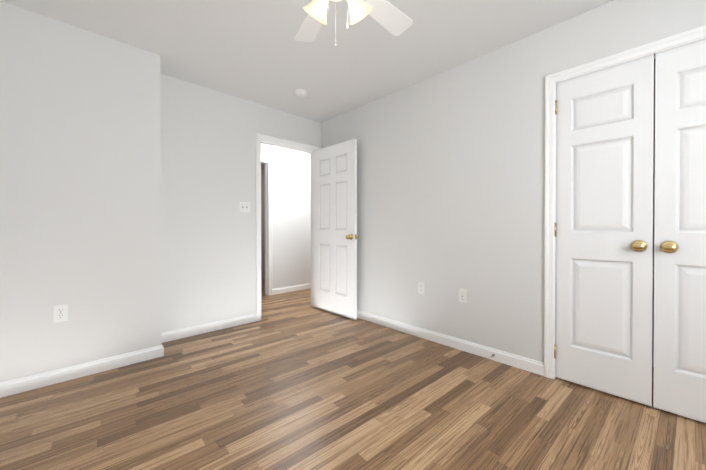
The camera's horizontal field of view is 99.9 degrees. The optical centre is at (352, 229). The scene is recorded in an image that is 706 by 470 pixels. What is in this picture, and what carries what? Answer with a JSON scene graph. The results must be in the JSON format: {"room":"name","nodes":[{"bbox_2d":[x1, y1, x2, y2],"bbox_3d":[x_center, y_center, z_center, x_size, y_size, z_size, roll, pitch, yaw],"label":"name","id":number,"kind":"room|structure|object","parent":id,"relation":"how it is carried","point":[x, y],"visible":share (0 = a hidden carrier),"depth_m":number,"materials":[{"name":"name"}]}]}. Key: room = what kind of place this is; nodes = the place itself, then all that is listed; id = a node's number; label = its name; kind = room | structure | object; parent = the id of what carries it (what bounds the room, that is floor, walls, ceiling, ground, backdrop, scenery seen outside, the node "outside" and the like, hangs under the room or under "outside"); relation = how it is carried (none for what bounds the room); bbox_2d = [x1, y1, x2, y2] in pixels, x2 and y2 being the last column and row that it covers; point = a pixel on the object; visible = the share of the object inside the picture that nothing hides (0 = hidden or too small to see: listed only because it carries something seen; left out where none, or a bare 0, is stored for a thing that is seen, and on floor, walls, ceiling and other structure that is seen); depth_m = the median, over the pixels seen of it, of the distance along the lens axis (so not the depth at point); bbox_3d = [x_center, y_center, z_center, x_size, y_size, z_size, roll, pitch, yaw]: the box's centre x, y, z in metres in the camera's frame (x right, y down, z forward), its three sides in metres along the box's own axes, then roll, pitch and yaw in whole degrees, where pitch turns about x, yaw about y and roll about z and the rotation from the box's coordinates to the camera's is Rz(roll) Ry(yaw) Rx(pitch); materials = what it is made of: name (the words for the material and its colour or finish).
{"room":"empty bedroom","nodes":[
{"label":"empty bedroom","id":0,"kind":"room"},
{"bbox_2d":[0,1,161,381],"bbox_3d":[-2.274,-0.188,2.036,1.548,2.440,0.445,0,0,-44],"label":"wall","id":1,"kind":"structure","parent":0,"point":[80,172],"depth_m":2.06,"materials":[{"name":"paint"}]},
{"bbox_2d":[53,304,67,322],"bbox_3d":[-1.979,0.567,2.009,0.070,0.115,0.008,0,0,-44],"label":"outlet","id":2,"kind":"object","parent":1,"relation":"attached to","point":[60,313],"visible":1,"depth_m":2.01,"materials":[{"name":"white plastic"}]},
{"bbox_2d":[0,342,163,397],"bbox_3d":[-2.058,0.987,1.932,1.416,0.090,0.013,0,0,-44],"label":"baseboard","id":3,"kind":"structure","parent":1,"relation":"attached to","point":[24,384],"depth_m":2.06,"materials":[{"name":"paint"}]},
{"bbox_2d":[160,74,320,331],"bbox_3d":[-0.609,-0.200,3.851,3.367,2.440,0.115,0,0,-44],"label":"wall","id":4,"kind":"structure","parent":0,"point":[208,184],"depth_m":2.98,"materials":[{"name":"paint"}]},
{"bbox_2d":[162,313,256,341],"bbox_3d":[-1.432,0.981,2.985,0.970,0.090,0.013,0,0,-44],"label":"baseboard","id":5,"kind":"structure","parent":4,"relation":"attached to","point":[172,335],"depth_m":2.96,"materials":[{"name":"paint"}]},
{"bbox_2d":[239,201,249,212],"bbox_3d":[-1.173,-0.246,3.222,0.116,0.115,0.017,0,0,-44],"label":"bedroom light switch","id":6,"kind":"object","parent":4,"relation":"attached to","point":[244,206],"visible":1,"depth_m":3.22,"materials":[{"name":"white plastic"}]},
{"bbox_2d":[256,133,319,320],"bbox_3d":[-0.798,-0.030,3.660,0.889,2.104,0.136,0,0,-44],"label":"door frame","id":7,"kind":"structure","parent":4,"relation":"attached to","point":[259,136],"depth_m":3.34,"materials":[{"name":"paint"}]},
{"bbox_2d":[313,139,357,319],"bbox_3d":[-0.235,-0.005,3.604,0.172,2.030,0.777,0,1,-45],"label":"bedroom door","id":8,"kind":"structure","parent":7,"relation":"attached to","point":[335,236],"depth_m":3.56,"materials":[{"name":"paint"}]},
{"bbox_2d":[261,164,264,278],"bbox_3d":[-1.435,-0.211,5.672,0.050,2.440,1.530,0,0,-44],"label":"wall","id":9,"kind":"structure","parent":0,"point":[262,221],"depth_m":6.03,"materials":[{"name":"paint"}]},
{"bbox_2d":[261,143,310,288],"bbox_3d":[-1.374,-0.204,4.593,3.450,2.440,0.115,0,0,-44],"label":"wall","id":10,"kind":"structure","parent":0,"point":[291,233],"depth_m":4.85,"materials":[{"name":"paint"}]},
{"bbox_2d":[261,158,272,294],"bbox_3d":[-1.618,-0.035,4.350,0.884,2.104,0.136,0,0,-44],"label":"door frame","id":11,"kind":"structure","parent":10,"relation":"attached to","point":[266,233],"depth_m":4.59,"materials":[{"name":"paint"}]},
{"bbox_2d":[272,283,310,294],"bbox_3d":[-0.670,0.967,5.182,1.628,0.090,0.013,0,0,-44],"label":"baseboard","id":12,"kind":"structure","parent":10,"relation":"attached to","point":[290,288],"depth_m":4.84,"materials":[{"name":"paint"}]},
{"bbox_2d":[0,0,613,122],"bbox_3d":[-0.534,-1.443,2.726,5.030,0.060,7.365,0,0,-44],"label":"ceiling","id":13,"kind":"structure","parent":0,"point":[255,51],"depth_m":2.20,"materials":[{"name":"paint"}]},
{"bbox_2d":[294,89,307,97],"bbox_3d":[-0.535,-1.393,3.047,0.140,0.044,0.140,0,0,-44],"label":"smoke detector","id":14,"kind":"object","parent":13,"relation":"attached to","point":[301,93],"visible":1,"depth_m":3.01,"materials":[{"name":"white plastic"}]},
{"bbox_2d":[294,0,412,45],"bbox_3d":[-0.048,-1.112,1.401,0.998,0.585,1.042,0,0,-44],"label":"ceiling fan","id":15,"kind":"object","parent":13,"relation":"hanging from","point":[391,18],"visible":1,"depth_m":1.59,"materials":[{"name":"white"}]},
{"bbox_2d":[0,278,705,469],"bbox_3d":[-0.534,1.057,2.742,5.030,0.060,7.365,0,0,-44],"label":"floor","id":16,"kind":"structure","parent":0,"point":[294,380],"depth_m":1.67,"materials":[{"name":"laminate"}]},
{"bbox_2d":[321,0,705,362],"bbox_3d":[1.167,-0.190,2.366,0.115,2.440,4.485,0,0,-44],"label":"wall","id":17,"kind":"structure","parent":0,"point":[450,182],"depth_m":2.46,"materials":[{"name":"paint"}]},
{"bbox_2d":[418,282,424,294],"bbox_3d":[0.649,0.557,2.825,0.008,0.115,0.070,0,0,-44],"label":"outlet","id":18,"kind":"object","parent":17,"relation":"attached to","point":[421,287],"visible":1,"depth_m":2.82,"materials":[{"name":"white plastic"}]},
{"bbox_2d":[357,310,543,375],"bbox_3d":[0.458,0.981,3.019,0.020,0.090,2.573,0,0,-44],"label":"baseboard","id":19,"kind":"structure","parent":17,"relation":"attached to","point":[537,367],"depth_m":2.53,"materials":[{"name":"paint"}]},
{"bbox_2d":[459,288,466,302],"bbox_3d":[0.933,0.564,2.526,0.009,0.115,0.070,0,0,-44],"label":"wall jack","id":20,"kind":"object","parent":17,"relation":"attached to","point":[463,295],"visible":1,"depth_m":2.52,"materials":[{"name":"white plastic"}]},
{"bbox_2d":[554,54,653,406],"bbox_3d":[1.552,0.002,1.871,0.091,2.037,0.479,0,0,-44],"label":"closet door","id":21,"kind":"structure","parent":17,"relation":"in","point":[603,229],"depth_m":1.85,"materials":[{"name":"paint"}]},
{"bbox_2d":[544,25,705,378],"bbox_3d":[1.766,0.003,1.740,0.119,2.062,0.990,0,0,-44],"label":"door frame","id":22,"kind":"structure","parent":17,"relation":"attached to","point":[654,53],"depth_m":2.04,"materials":[{"name":"paint"}]},
{"bbox_2d":[653,38,705,422],"bbox_3d":[1.887,0.004,1.520,0.091,2.037,0.479,0,0,-44],"label":"closet door","id":23,"kind":"structure","parent":17,"relation":"in","point":[679,380],"depth_m":1.63,"materials":[{"name":"paint"}]},
{"bbox_2d":[652,61,654,366],"bbox_3d":[2.050,-0.188,2.009,0.670,2.440,1.650,0,0,-44],"label":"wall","id":24,"kind":"structure","parent":0,"point":[653,225],"depth_m":2.22,"materials":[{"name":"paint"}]}
]}

